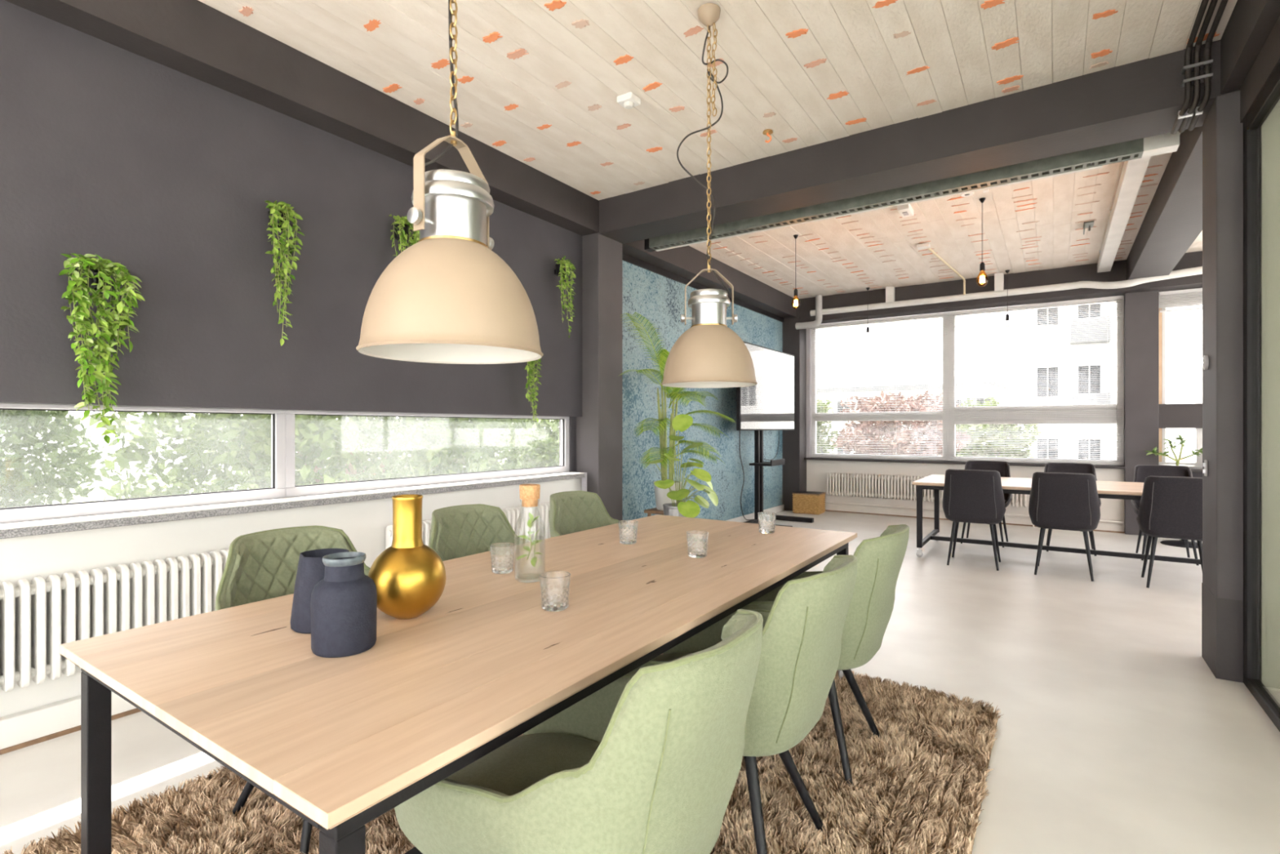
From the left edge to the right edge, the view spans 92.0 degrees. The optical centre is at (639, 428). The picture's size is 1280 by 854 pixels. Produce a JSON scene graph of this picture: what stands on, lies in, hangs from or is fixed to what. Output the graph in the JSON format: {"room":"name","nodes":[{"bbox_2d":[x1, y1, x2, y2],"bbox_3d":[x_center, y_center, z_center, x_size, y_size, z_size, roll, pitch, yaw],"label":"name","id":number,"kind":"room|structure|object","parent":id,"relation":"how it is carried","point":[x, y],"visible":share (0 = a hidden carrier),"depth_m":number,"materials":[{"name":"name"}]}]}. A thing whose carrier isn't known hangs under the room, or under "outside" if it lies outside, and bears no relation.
{"room":"office meeting room","nodes":[
{"label":"office meeting room","id":0,"kind":"room"},
{"bbox_2d":[0,0,783,716],"bbox_3d":[-1.342,-0.220,4.643,0.300,3.040,12.620,0,0,34],"label":"wall","id":1,"kind":"structure","parent":0,"point":[110,152],"depth_m":3.23,"materials":[{"name":"grey paint"}]},
{"bbox_2d":[0,691,136,749],"bbox_3d":[-2.605,1.235,2.444,0.050,0.130,7.560,0,0,34],"label":"baseboard","id":2,"kind":"structure","parent":1,"relation":"attached to","point":[24,726],"depth_m":2.58,"materials":[{"name":"white paint"}]},
{"bbox_2d":[0,707,141,755],"bbox_3d":[-2.599,1.292,2.440,0.065,0.016,7.560,0,0,34],"label":"trim","id":3,"kind":"structure","parent":1,"relation":"attached to","point":[71,730],"depth_m":2.59,"materials":[{"name":"brown wood"}]},
{"bbox_2d":[58,253,145,444],"bbox_3d":[-2.348,-0.348,2.692,0.204,0.845,0.289,0,0,34],"label":"plant","id":4,"kind":"object","parent":1,"relation":"attached to","point":[93,275],"visible":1,"depth_m":2.67,"materials":[{"name":"green plant"}]},
{"bbox_2d":[0,402,285,523],"bbox_3d":[-2.712,0.145,2.528,0.060,0.500,2.420,0,0,34],"label":"window","id":5,"kind":"structure","parent":1,"relation":"in","point":[277,490],"depth_m":3.03,"materials":[{"name":"paint"}]},
{"bbox_2d":[264,200,304,346],"bbox_3d":[-1.923,-0.833,3.327,0.194,0.795,0.187,0,0,34],"label":"plant","id":6,"kind":"object","parent":1,"relation":"attached to","point":[279,213],"visible":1,"depth_m":3.30,"materials":[{"name":"green plant"}]},
{"bbox_2d":[0,471,586,538],"bbox_3d":[-2.663,0.497,2.453,0.245,0.205,7.510,0,0,34],"label":"windowsill","id":7,"kind":"structure","parent":1,"relation":"attached to","point":[25,528],"depth_m":3.18,"materials":[{"name":"stone"}]},
{"bbox_2d":[388,214,419,256],"bbox_3d":[-1.509,-1.141,3.956,0.198,0.460,0.226,0,0,34],"label":"plant","id":8,"kind":"object","parent":1,"relation":"attached to","point":[402,226],"visible":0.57,"depth_m":3.94,"materials":[{"name":"green plant"}]},
{"bbox_2d":[284,409,568,497],"bbox_3d":[-1.349,0.145,4.561,0.060,0.500,2.475,0,0,34],"label":"window","id":9,"kind":"structure","parent":1,"relation":"in","point":[291,491],"depth_m":4.16,"materials":[{"name":"paint"}]},
{"bbox_2d":[524,358,542,422],"bbox_3d":[-0.887,-0.369,4.884,0.192,0.650,0.180,0,0,24],"label":"plant","id":10,"kind":"object","parent":1,"relation":"attached to","point":[531,364],"visible":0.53,"depth_m":4.88,"materials":[{"name":"green plant"}]},
{"bbox_2d":[554,256,576,337],"bbox_3d":[-0.633,-1.109,5.228,0.183,0.676,0.188,0,0,-7],"label":"plant","id":11,"kind":"object","parent":1,"relation":"attached to","point":[562,266],"visible":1,"depth_m":5.23,"materials":[{"name":"green plant"}]},
{"bbox_2d":[0,510,1279,853],"bbox_3d":[2.211,1.360,2.581,8.600,0.120,13.150,0,0,34],"label":"floor","id":12,"kind":"structure","parent":0,"point":[1116,734],"depth_m":2.79,"materials":[{"name":"concrete"}]},
{"bbox_2d":[0,549,228,691],"bbox_3d":[-2.598,0.956,2.380,0.123,0.687,2.482,0,0,34],"label":"radiator","id":13,"kind":"object","parent":12,"relation":"on","point":[55,611],"visible":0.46,"depth_m":2.66,"materials":[{"name":"metal"}]},
{"bbox_2d":[386,502,550,548],"bbox_3d":[-1.175,0.956,4.504,0.123,0.687,1.654,0,0,34],"label":"radiator","id":14,"kind":"object","parent":12,"relation":"on","point":[513,513],"visible":0.14,"depth_m":4.82,"materials":[{"name":"metal"}]},
{"bbox_2d":[2,653,1003,853],"bbox_3d":[-0.283,1.294,2.092,2.380,0.011,3.400,0,0,34],"label":"shag rug","id":15,"kind":"object","parent":12,"relation":"on","point":[919,787],"visible":0.24,"depth_m":2.09,"materials":[{"name":"carpet"}]},
{"bbox_2d":[215,525,370,853],"bbox_3d":[-1.045,0.835,2.115,0.760,0.917,0.610,0,0,32],"label":"dining chair","id":16,"kind":"object","parent":15,"relation":"on","point":[260,566],"visible":0.16,"depth_m":2.22,"materials":[{"name":"green fabric"}]},
{"bbox_2d":[58,514,857,853],"bbox_3d":[-0.165,0.919,2.368,1.220,0.759,2.800,0,0,34],"label":"dining table","id":17,"kind":"object","parent":15,"relation":"on","point":[340,743],"visible":0.86,"depth_m":1.46,"materials":[{"name":"brown wood"}]},
{"bbox_2d":[290,548,349,633],"bbox_3d":[-0.868,0.441,1.695,0.158,0.198,0.158,0,0,34],"label":"vase","id":18,"kind":"object","parent":17,"relation":"on","point":[311,567],"visible":0.42,"depth_m":1.63,"materials":[{"name":"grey ceramic"}]},
{"bbox_2d":[310,551,377,657],"bbox_3d":[-0.726,0.426,1.519,0.147,0.227,0.147,0,0,34],"label":"bottle vase","id":19,"kind":"object","parent":17,"relation":"on","point":[344,603],"visible":1,"depth_m":1.47,"materials":[{"name":"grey ceramic"}]},
{"bbox_2d":[368,493,446,619],"bbox_3d":[-0.668,0.367,1.778,0.212,0.345,0.212,0,0,34],"label":"vase","id":20,"kind":"object","parent":17,"relation":"on","point":[409,576],"visible":0.98,"depth_m":1.72,"materials":[{"name":"metal"}]},
{"bbox_2d":[489,542,515,573],"bbox_3d":[-0.517,0.489,2.327,0.092,0.102,0.092,0,0,1],"label":"crystal tumbler","id":21,"kind":"object","parent":17,"relation":"on","point":[502,554],"visible":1,"depth_m":2.29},
{"bbox_2d":[515,484,545,582],"bbox_3d":[-0.393,0.370,2.204,0.108,0.338,0.108,0,0,34],"label":"glass carafe","id":22,"kind":"object","parent":17,"relation":"on","point":[529,493],"visible":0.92,"depth_m":2.19,"materials":[{"name":"glass"}]},
{"bbox_2d":[539,570,570,611],"bbox_3d":[-0.255,0.489,1.856,0.092,0.102,0.092,0,0,-7],"label":"crystal tumbler","id":23,"kind":"object","parent":17,"relation":"on","point":[554,584],"visible":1,"depth_m":1.82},
{"bbox_2d":[618,520,638,544],"bbox_3d":[-0.056,0.489,2.908,0.092,0.102,0.092,0,0,19],"label":"crystal tumbler","id":24,"kind":"object","parent":17,"relation":"on","point":[628,529],"visible":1,"depth_m":2.87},
{"bbox_2d":[686,530,708,557],"bbox_3d":[0.242,0.489,2.607,0.092,0.102,0.092,0,0,9],"label":"crystal tumbler","id":25,"kind":"object","parent":17,"relation":"on","point":[697,540],"visible":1,"depth_m":2.57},
{"bbox_2d":[757,511,775,533],"bbox_3d":[0.655,0.489,3.196,0.092,0.102,0.092,0,0,-5],"label":"crystal tumbler","id":26,"kind":"object","parent":17,"relation":"on","point":[766,520],"visible":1,"depth_m":3.16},
{"bbox_2d":[428,503,529,560],"bbox_3d":[-0.586,0.835,2.800,0.760,0.917,0.610,0,0,33],"label":"dining chair","id":27,"kind":"object","parent":15,"relation":"on","point":[456,531],"visible":0.2,"depth_m":3.00,"materials":[{"name":"green fabric"}]},
{"bbox_2d":[394,608,763,853],"bbox_3d":[-0.121,0.835,1.345,0.760,0.917,0.610,0,0,33],"label":"dining chair","id":28,"kind":"object","parent":15,"relation":"on","point":[649,762],"visible":0.98,"depth_m":1.06,"materials":[{"name":"green fabric"}]},
{"bbox_2d":[548,490,618,537],"bbox_3d":[-0.140,0.835,3.465,0.760,0.917,0.610,0,0,32],"label":"dining chair","id":29,"kind":"object","parent":15,"relation":"on","point":[571,511],"visible":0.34,"depth_m":3.68,"materials":[{"name":"green fabric"}]},
{"bbox_2d":[626,555,857,853],"bbox_3d":[0.274,0.835,1.935,0.760,0.917,0.610,0,0,35],"label":"dining chair","id":30,"kind":"object","parent":15,"relation":"on","point":[802,628],"visible":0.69,"depth_m":1.64,"materials":[{"name":"green fabric"}]},
{"bbox_2d":[740,524,909,786],"bbox_3d":[0.683,0.835,2.528,0.760,0.917,0.610,0,0,34],"label":"dining chair","id":31,"kind":"object","parent":15,"relation":"on","point":[880,559],"visible":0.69,"depth_m":2.23,"materials":[{"name":"green fabric"}]},
{"bbox_2d":[576,232,622,520],"bbox_3d":[-0.404,-0.220,5.742,0.335,3.040,0.370,0,0,34],"label":"pillar","id":32,"kind":"structure","parent":12,"relation":"on","point":[599,429],"depth_m":5.59,"materials":[{"name":"paint"}]},
{"bbox_2d":[644,507,663,516],"bbox_3d":[0.273,1.050,6.101,0.340,0.501,0.340,0,0,34],"label":"stool","id":33,"kind":"object","parent":12,"relation":"on","point":[654,510],"visible":0.16,"depth_m":6.01,"materials":[{"name":"brown wood"}]},
{"bbox_2d":[620,311,736,510],"bbox_3d":[0.408,-0.113,5.855,0.790,1.826,1.702,0,0,34],"label":"potted palm","id":34,"kind":"object","parent":33,"relation":"on","point":[661,498],"visible":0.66,"depth_m":5.96,"materials":[{"name":"plant"}]},
{"bbox_2d":[641,413,718,517],"bbox_3d":[0.418,0.587,5.611,0.451,1.426,1.088,0,0,34],"label":"pothos","id":35,"kind":"object","parent":12,"relation":"on","point":[689,508],"visible":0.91,"depth_m":5.56,"materials":[{"name":"plant"}]},
{"bbox_2d":[743,430,813,526],"bbox_3d":[1.880,0.350,8.347,0.650,1.900,0.920,0,0,34],"label":"display stand","id":36,"kind":"object","parent":12,"relation":"on","point":[758,464],"visible":0.42,"depth_m":8.41,"materials":[{"name":"metal"}]},
{"bbox_2d":[736,341,794,519],"bbox_3d":[1.747,0.068,8.556,0.110,2.336,1.950,0,0,34],"label":"display screen","id":37,"kind":"object","parent":36,"relation":"on","point":[769,404],"visible":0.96,"depth_m":8.46,"materials":[{"name":"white glass"}]},
{"bbox_2d":[749,461,784,466],"bbox_3d":[1.729,0.485,8.400,0.320,0.030,0.480,0,0,34],"label":"shelf","id":38,"kind":"object","parent":36,"relation":"attached to","point":[756,463],"depth_m":8.27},
{"bbox_2d":[782,316,806,511],"bbox_3d":[2.456,-0.220,9.880,0.320,3.040,0.350,0,0,34],"label":"pillar","id":39,"kind":"structure","parent":12,"relation":"on","point":[794,340],"depth_m":9.72,"materials":[{"name":"grey paint"}]},
{"bbox_2d":[792,490,825,514],"bbox_3d":[2.602,1.143,9.524,0.416,0.314,0.336,0,0,32],"label":"storage box","id":40,"kind":"object","parent":12,"relation":"on","point":[804,501],"visible":0.99,"depth_m":9.39,"materials":[{"name":"wicker"}]},
{"bbox_2d":[826,472,1034,526],"bbox_3d":[4.054,0.996,8.893,2.745,0.607,0.118,0,0,34],"label":"radiator","id":41,"kind":"object","parent":12,"relation":"on","point":[873,486],"visible":0.62,"depth_m":9.20,"materials":[{"name":"metal"}]},
{"bbox_2d":[942,468,1005,570],"bbox_3d":[3.198,0.842,5.922,0.525,0.920,0.551,0,0,32],"label":"chair","id":42,"kind":"object","parent":12,"relation":"on","point":[969,495],"visible":1,"depth_m":5.72,"materials":[{"name":"black fabric"}]},
{"bbox_2d":[960,460,1012,547],"bbox_3d":[3.928,0.842,7.046,0.525,0.920,0.550,0,0,36],"label":"chair","id":43,"kind":"object","parent":12,"relation":"on","point":[1002,467],"visible":0.29,"depth_m":7.16,"materials":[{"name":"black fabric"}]},
{"bbox_2d":[912,474,1200,564],"bbox_3d":[4.237,0.919,5.936,2.800,0.759,1.220,0,0,34],"label":"dining table","id":44,"kind":"object","parent":12,"relation":"on","point":[1105,489],"visible":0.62,"depth_m":6.10,"materials":[{"name":"brown wood"}]},
{"bbox_2d":[1028,471,1100,581],"bbox_3d":[3.787,0.842,5.527,0.525,0.920,0.551,0,0,35],"label":"chair","id":45,"kind":"object","parent":12,"relation":"on","point":[1069,501],"visible":1,"depth_m":5.33,"materials":[{"name":"black fabric"}]},
{"bbox_2d":[1044,462,1101,555],"bbox_3d":[4.592,0.842,6.601,0.525,0.920,0.550,0,0,33],"label":"chair","id":46,"kind":"object","parent":12,"relation":"on","point":[1076,468],"visible":0.11,"depth_m":6.77,"materials":[{"name":"black fabric"}]},
{"bbox_2d":[1124,290,1159,535],"bbox_3d":[6.131,-0.177,7.568,0.320,2.955,0.160,0,0,34],"label":"pillar","id":47,"kind":"structure","parent":12,"relation":"on","point":[1141,309],"depth_m":7.51,"materials":[{"name":"paint"}]},
{"bbox_2d":[1131,464,1199,565],"bbox_3d":[5.240,0.842,6.167,0.525,0.920,0.550,0,0,33],"label":"chair","id":48,"kind":"object","parent":12,"relation":"on","point":[1141,472],"visible":0.27,"depth_m":6.35,"materials":[{"name":"black fabric"}]},
{"bbox_2d":[1136,475,1202,587],"bbox_3d":[4.416,0.842,5.082,0.525,0.920,0.550,0,0,35],"label":"chair","id":49,"kind":"object","parent":12,"relation":"on","point":[1170,507],"visible":0.65,"depth_m":4.93,"materials":[{"name":"black fabric"}]},
{"bbox_2d":[1160,538,1198,548],"bbox_3d":[6.063,0.973,6.891,0.410,0.655,0.410,0,0,34],"label":"stool","id":50,"kind":"object","parent":12,"relation":"on","point":[1181,543],"visible":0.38,"depth_m":6.85,"materials":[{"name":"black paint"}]},
{"bbox_2d":[1201,90,1243,682],"bbox_3d":[3.250,-0.214,3.269,0.364,3.028,0.374,0,0,34],"label":"pillar","id":51,"kind":"structure","parent":12,"relation":"on","point":[1222,584],"depth_m":3.20,"materials":[{"name":"paint"}]},
{"bbox_2d":[1202,459,1207,476],"bbox_3d":[3.117,0.220,3.412,0.016,0.090,0.044,0,0,34],"label":"wall switch","id":52,"kind":"object","parent":51,"relation":"attached to","point":[1205,464],"visible":1,"depth_m":3.40,"materials":[{"name":"white plastic"}]},
{"bbox_2d":[1201,355,1208,369],"bbox_3d":[3.103,-0.360,3.398,0.020,0.080,0.080,0,0,34],"label":"thermostat","id":53,"kind":"object","parent":51,"relation":"attached to","point":[1205,362],"visible":1,"depth_m":3.38,"materials":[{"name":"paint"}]},
{"bbox_2d":[653,480,681,510],"bbox_3d":[0.273,0.665,6.101,0.280,0.270,0.280,0,0,34],"label":"pot","id":54,"kind":"object","parent":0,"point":[661,498],"depth_m":6.00,"materials":[{"name":"ceramic"}]},
{"bbox_2d":[662,502,684,516],"bbox_3d":[0.352,1.000,5.663,0.284,0.600,0.284,0,0,34],"label":"ribbed pot","id":55,"kind":"object","parent":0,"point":[669,508],"depth_m":5.55,"materials":[{"name":"ceramic"}]},
{"bbox_2d":[197,0,1237,299],"bbox_3d":[2.211,-2.121,2.581,8.600,0.209,13.150,0,0,34],"label":"ceiling","id":56,"kind":"structure","parent":0,"point":[540,83],"depth_m":3.58,"materials":[{"name":"wood"}]},
{"bbox_2d":[4,0,796,318],"bbox_3d":[-1.111,-1.893,4.687,0.335,0.305,12.950,0,0,34],"label":"beam","id":57,"kind":"structure","parent":56,"relation":"attached to","point":[193,38],"depth_m":3.46,"materials":[{"name":"grey paint"}]},
{"bbox_2d":[355,0,543,364],"bbox_3d":[-0.483,-1.101,1.602,0.460,1.824,0.460,0,0,-3],"label":"pendant lamp","id":58,"kind":"object","parent":56,"relation":"hanging from","point":[447,297],"visible":1,"depth_m":1.48,"materials":[{"name":"metal"}]},
{"bbox_2d":[616,91,640,109],"bbox_3d":[-0.069,-1.988,3.778,0.110,0.062,0.110,0,0,34],"label":"smoke detector","id":59,"kind":"object","parent":56,"relation":"attached to","point":[628,100],"visible":1,"depth_m":3.75,"materials":[{"name":"white plastic"}]},
{"bbox_2d":[661,3,757,387],"bbox_3d":[0.333,-1.111,2.985,0.460,1.805,0.460,0,0,-20],"label":"pendant lamp","id":60,"kind":"object","parent":56,"relation":"hanging from","point":[708,353],"visible":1,"depth_m":2.90,"materials":[{"name":"metal"}]},
{"bbox_2d":[762,128,773,142],"bbox_3d":[0.870,-1.982,4.208,0.070,0.081,0.068,0,0,34],"label":"ceiling hook","id":61,"kind":"object","parent":56,"relation":"attached to","point":[767,132],"visible":1,"depth_m":4.20,"materials":[{"name":"orange metal"}]},
{"bbox_2d":[793,234,800,306],"bbox_3d":[1.632,-1.632,6.478,0.094,0.774,0.094,0,0,34],"label":"pendant","id":62,"kind":"object","parent":56,"relation":"hanging from","point":[795,294],"visible":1,"depth_m":6.46,"materials":[{"name":"black paint"}]},
{"bbox_2d":[897,204,914,217],"bbox_3d":[2.429,-1.988,5.655,0.100,0.063,0.240,0,0,34],"label":"ceiling sensor","id":63,"kind":"object","parent":56,"relation":"attached to","point":[905,211],"visible":0.82,"depth_m":5.60,"materials":[{"name":"white plastic"}]},
{"bbox_2d":[644,130,1179,252],"bbox_3d":[1.684,-1.861,4.875,3.890,0.307,0.175,0,0,34],"label":"cable tray","id":64,"kind":"object","parent":56,"relation":"hanging from","point":[1095,157],"visible":0.9,"depth_m":4.52,"materials":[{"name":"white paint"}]},
{"bbox_2d":[599,40,1239,244],"bbox_3d":[3.045,-1.887,3.430,7.960,0.317,0.370,0,0,34],"label":"beam","id":65,"kind":"structure","parent":56,"relation":"attached to","point":[1144,98],"depth_m":4.02,"materials":[{"name":"grey paint"}]},
{"bbox_2d":[1170,0,1228,134],"bbox_3d":[1.892,-1.840,1.717,0.128,0.335,4.300,0,0,34],"label":"pipes","id":66,"kind":"object","parent":65,"relation":"attached to","point":[1185,113],"visible":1,"depth_m":3.22,"materials":[{"name":"metal"}]},
{"bbox_2d":[916,242,965,294],"bbox_3d":[3.691,-1.898,7.519,0.126,0.223,2.016,0,0,38],"label":"conduit","id":67,"kind":"object","parent":56,"relation":"attached to","point":[924,246],"visible":1,"depth_m":7.25,"materials":[{"name":"white paint"}]},
{"bbox_2d":[960,189,988,196],"bbox_3d":[2.841,-2.007,5.259,0.215,0.025,0.110,0,0,34],"label":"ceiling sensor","id":68,"kind":"object","parent":56,"relation":"attached to","point":[967,194],"visible":0.52,"depth_m":5.27,"materials":[{"name":"white plastic"}]},
{"bbox_2d":[977,197,988,284],"bbox_3d":[3.014,-1.632,5.444,0.094,0.774,0.094,0,0,34],"label":"pendant","id":69,"kind":"object","parent":56,"relation":"hanging from","point":[982,268],"visible":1,"depth_m":5.44,"materials":[{"name":"black paint"}]},
{"bbox_2d":[979,262,985,271],"bbox_3d":[3.014,-1.420,5.444,0.042,0.080,0.042,0,0,34],"label":"socket","id":70,"kind":"object","parent":69,"relation":"attached to","point":[982,268],"depth_m":5.43,"materials":[{"name":"black paint"}]},
{"bbox_2d":[796,250,1202,324],"bbox_3d":[5.854,-1.850,7.622,7.960,0.390,0.340,0,0,34],"label":"beam","id":71,"kind":"structure","parent":56,"relation":"attached to","point":[1117,273],"depth_m":8.20,"materials":[{"name":"grey paint"}]},
{"bbox_2d":[795,266,1202,328],"bbox_3d":[5.533,-1.772,7.466,7.522,0.485,0.184,0,0,35],"label":"pipe","id":72,"kind":"object","parent":71,"relation":"attached to","point":[999,291],"visible":0.93,"depth_m":8.07,"materials":[{"name":"metal"}]},
{"bbox_2d":[1004,270,1009,328],"bbox_3d":[4.706,-1.632,7.921,0.094,0.774,0.094,0,0,34],"label":"pendant","id":73,"kind":"object","parent":56,"relation":"hanging from","point":[1006,271],"visible":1,"depth_m":7.91,"materials":[{"name":"black paint"}]},
{"bbox_2d":[1083,220,1093,235],"bbox_3d":[4.436,-1.982,6.116,0.080,0.073,0.200,0,0,34],"label":"bracket","id":74,"kind":"object","parent":56,"relation":"attached to","point":[1086,224],"visible":1,"depth_m":6.10,"materials":[{"name":"metal"}]},
{"bbox_2d":[1097,156,1151,272],"bbox_3d":[4.247,-1.960,5.731,0.475,0.119,4.550,0,0,34],"label":"duct","id":75,"kind":"object","parent":56,"relation":"attached to","point":[1133,172],"visible":0.53,"depth_m":5.37,"materials":[{"name":"metal"}]},
{"bbox_2d":[1126,126,1202,279],"bbox_3d":[4.686,-1.893,5.376,0.360,0.305,4.690,0,0,34],"label":"beam","id":76,"kind":"structure","parent":56,"relation":"attached to","point":[1172,221],"depth_m":5.18,"materials":[{"name":"grey paint"}]},
{"bbox_2d":[1220,0,1279,93],"bbox_3d":[1.071,-1.893,-0.019,0.360,0.305,7.560,0,0,34],"label":"beam","id":77,"kind":"structure","parent":56,"relation":"attached to","point":[1251,23],"depth_m":2.88,"materials":[{"name":"grey paint"}]},
{"bbox_2d":[806,328,1202,524],"bbox_3d":[5.843,-0.177,7.911,8.300,2.955,0.250,0,0,34],"label":"wall","id":78,"kind":"structure","parent":0,"point":[816,470],"depth_m":9.18,"materials":[{"name":"beige paint"}]},
{"bbox_2d":[804,457,1124,468],"bbox_3d":[4.334,0.484,8.784,4.020,0.032,0.220,0,0,34],"label":"trim","id":79,"kind":"structure","parent":78,"relation":"attached to","point":[805,458],"depth_m":8.86,"materials":[{"name":"grey paint"}]},
{"bbox_2d":[811,295,1124,465],"bbox_3d":[4.403,-0.594,8.834,3.960,2.123,0.080,0,0,34],"label":"window","id":80,"kind":"structure","parent":78,"relation":"in","point":[976,413],"depth_m":8.56,"materials":[{"name":"paint"}]},
{"bbox_2d":[811,311,947,460],"bbox_3d":[3.554,-0.595,9.327,1.960,2.100,0.060,0,0,34],"label":"blind","id":81,"kind":"object","parent":80,"relation":"attached to","point":[940,314],"visible":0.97,"depth_m":9.15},
{"bbox_2d":[948,295,1122,464],"bbox_3d":[5.186,-0.595,8.233,1.950,2.100,0.060,0,0,34],"label":"blind","id":82,"kind":"object","parent":80,"relation":"attached to","point":[1117,298],"visible":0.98,"depth_m":8.18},
{"bbox_2d":[824,501,1122,523],"bbox_3d":[4.306,1.160,8.743,3.980,0.027,0.028,0,0,34],"label":"pipe","id":83,"kind":"object","parent":78,"relation":"attached to","point":[828,502],"visible":0.34,"depth_m":9.00,"materials":[{"name":"metal"}]},
{"bbox_2d":[824,504,1124,531],"bbox_3d":[4.334,1.250,8.784,4.020,0.100,0.020,0,0,34],"label":"baseboard","id":84,"kind":"structure","parent":78,"relation":"attached to","point":[1105,526],"depth_m":9.02,"materials":[{"name":"beige paint"}]},
{"bbox_2d":[824,509,1124,533],"bbox_3d":[4.327,1.291,8.774,4.020,0.018,0.015,0,0,34],"label":"trim","id":85,"kind":"structure","parent":78,"relation":"attached to","point":[824,509],"depth_m":8.93,"materials":[{"name":"brown wood"}]},
{"bbox_2d":[1159,291,1202,467],"bbox_3d":[7.754,-0.594,6.541,3.600,2.123,0.180,0,0,34],"label":"window","id":86,"kind":"structure","parent":78,"relation":"in","point":[1184,415],"depth_m":7.40,"materials":[{"name":"paint"}]},
{"bbox_2d":[1159,288,1202,312],"bbox_3d":[7.051,-1.522,6.966,1.840,0.245,0.060,0,0,34],"label":"blind","id":87,"kind":"object","parent":86,"relation":"attached to","point":[1196,290],"visible":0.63,"depth_m":7.37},
{"bbox_2d":[1190,467,1202,472],"bbox_3d":[7.704,0.486,6.430,3.560,0.037,0.380,0,0,34],"label":"trim","id":88,"kind":"structure","parent":78,"relation":"attached to","point":[1193,469],"depth_m":7.09,"materials":[{"name":"grey paint"}]},
{"bbox_2d":[1145,434,1202,467],"bbox_3d":[6.307,0.267,7.281,0.562,0.401,0.310,0,0,34],"label":"potted succulent","id":89,"kind":"object","parent":88,"relation":"on","point":[1197,453],"visible":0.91,"depth_m":7.27,"materials":[{"name":"green plant"}]},
{"bbox_2d":[1260,99,1279,691],"bbox_3d":[3.818,-0.220,2.635,1.690,3.040,0.040,0,0,34],"label":"wall","id":90,"kind":"structure","parent":0,"point":[1270,128],"depth_m":3.07,"materials":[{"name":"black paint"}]},
{"bbox_2d":[1240,16,1279,123],"bbox_3d":[1.002,-1.650,0.013,0.070,0.180,7.538,0,0,34],"label":"trim","id":91,"kind":"structure","parent":90,"relation":"attached to","point":[1268,60],"depth_m":2.85,"materials":[{"name":"grey paint"}]},
{"bbox_2d":[1243,63,1279,731],"bbox_3d":[1.058,-0.130,0.097,0.050,2.860,7.338,0,0,34],"label":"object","id":92,"kind":"structure","parent":90,"relation":"in","point":[1269,96],"depth_m":3.09,"materials":[{"name":"paint"}]},
{"label":"outside","id":93,"kind":"structure","parent":0,"visible":0},
{"bbox_2d":[30,449,510,487],"bbox_3d":[8.350,2.950,12.461,120.000,0.100,150.000,0,0,34],"label":"ground","id":94,"kind":"structure","parent":93,"point":[106,481],"depth_m":39.21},
{"bbox_2d":[0,461,504,506],"bbox_3d":[-10.009,2.885,24.764,35.800,0.030,90.000,0,0,34],"label":"lawn","id":95,"kind":"structure","parent":94,"relation":"on","point":[96,494],"depth_m":27.17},
{"bbox_2d":[0,409,115,507],"bbox_3d":[-12.388,0.065,9.766,6.369,7.181,5.908,0,0,-19],"label":"broadleaf tree","id":96,"kind":"object","parent":95,"relation":"on","point":[17,484],"visible":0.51,"depth_m":10.70,"materials":[{"name":"green plant"}]},
{"bbox_2d":[88,411,533,501],"bbox_3d":[-4.664,0.128,9.613,5.446,7.532,6.699,0,0,41],"label":"broadleaf tree","id":97,"kind":"object","parent":95,"relation":"on","point":[239,447],"visible":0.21,"depth_m":8.14,"materials":[{"name":"green plant"}]},
{"bbox_2d":[234,413,466,489],"bbox_3d":[-7.824,-0.489,16.945,6.622,7.386,6.923,0,0,-28],"label":"broadleaf tree","id":98,"kind":"object","parent":95,"relation":"on","point":[256,417],"visible":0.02,"depth_m":15.41,"materials":[{"name":"green plant"}]},
{"bbox_2d":[473,418,559,470],"bbox_3d":[-3.295,-0.252,24.638,7.206,6.831,8.191,0,0,36],"label":"broadleaf tree","id":99,"kind":"object","parent":95,"relation":"on","point":[505,462],"visible":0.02,"depth_m":22.97,"materials":[{"name":"green plant"}]},
{"bbox_2d":[494,418,559,469],"bbox_3d":[-0.643,-0.057,16.336,7.117,6.710,7.150,0,0,-18],"label":"broadleaf tree","id":100,"kind":"object","parent":95,"relation":"on","point":[540,447],"visible":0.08,"depth_m":14.00,"materials":[{"name":"green plant"}]},
{"bbox_2d":[816,398,840,453],"bbox_3d":[5.373,0.689,23.456,4.397,4.433,3.257,0,0,34],"label":"bush","id":101,"kind":"object","parent":95,"relation":"on","point":[825,407],"visible":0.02,"depth_m":22.70,"materials":[{"name":"green plant"}]},
{"bbox_2d":[816,381,1012,457],"bbox_3d":[17.292,0.150,40.175,11.500,5.500,6.500,0,0,34],"label":"apartment building","id":102,"kind":"structure","parent":95,"relation":"on","point":[974,388],"depth_m":37.43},
{"bbox_2d":[830,389,973,455],"bbox_3d":[8.437,0.836,20.155,4.361,4.140,3.026,0,0,34],"label":"tree","id":103,"kind":"object","parent":94,"relation":"on","point":[900,446],"visible":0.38,"depth_m":19.59,"materials":[{"name":"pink plant"}]},
{"bbox_2d":[955,395,1042,457],"bbox_3d":[12.777,0.966,22.791,3.482,4.343,3.072,0,0,34],"label":"broadleaf tree","id":104,"kind":"object","parent":94,"relation":"on","point":[975,437],"visible":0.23,"depth_m":21.90,"materials":[{"name":"green plant"}]},
{"bbox_2d":[1027,295,1124,466],"bbox_3d":[23.296,-2.000,28.477,9.500,9.800,9.250,0,0,34],"label":"apartment building","id":105,"kind":"structure","parent":94,"relation":"on","point":[1031,388],"depth_m":26.99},
{"bbox_2d":[1165,305,1202,462],"bbox_3d":[20.554,-1.500,18.277,7.500,8.800,7.250,0,0,34],"label":"apartment building","id":106,"kind":"structure","parent":94,"relation":"on","point":[1184,329],"depth_m":19.52,"materials":[{"name":"white"}]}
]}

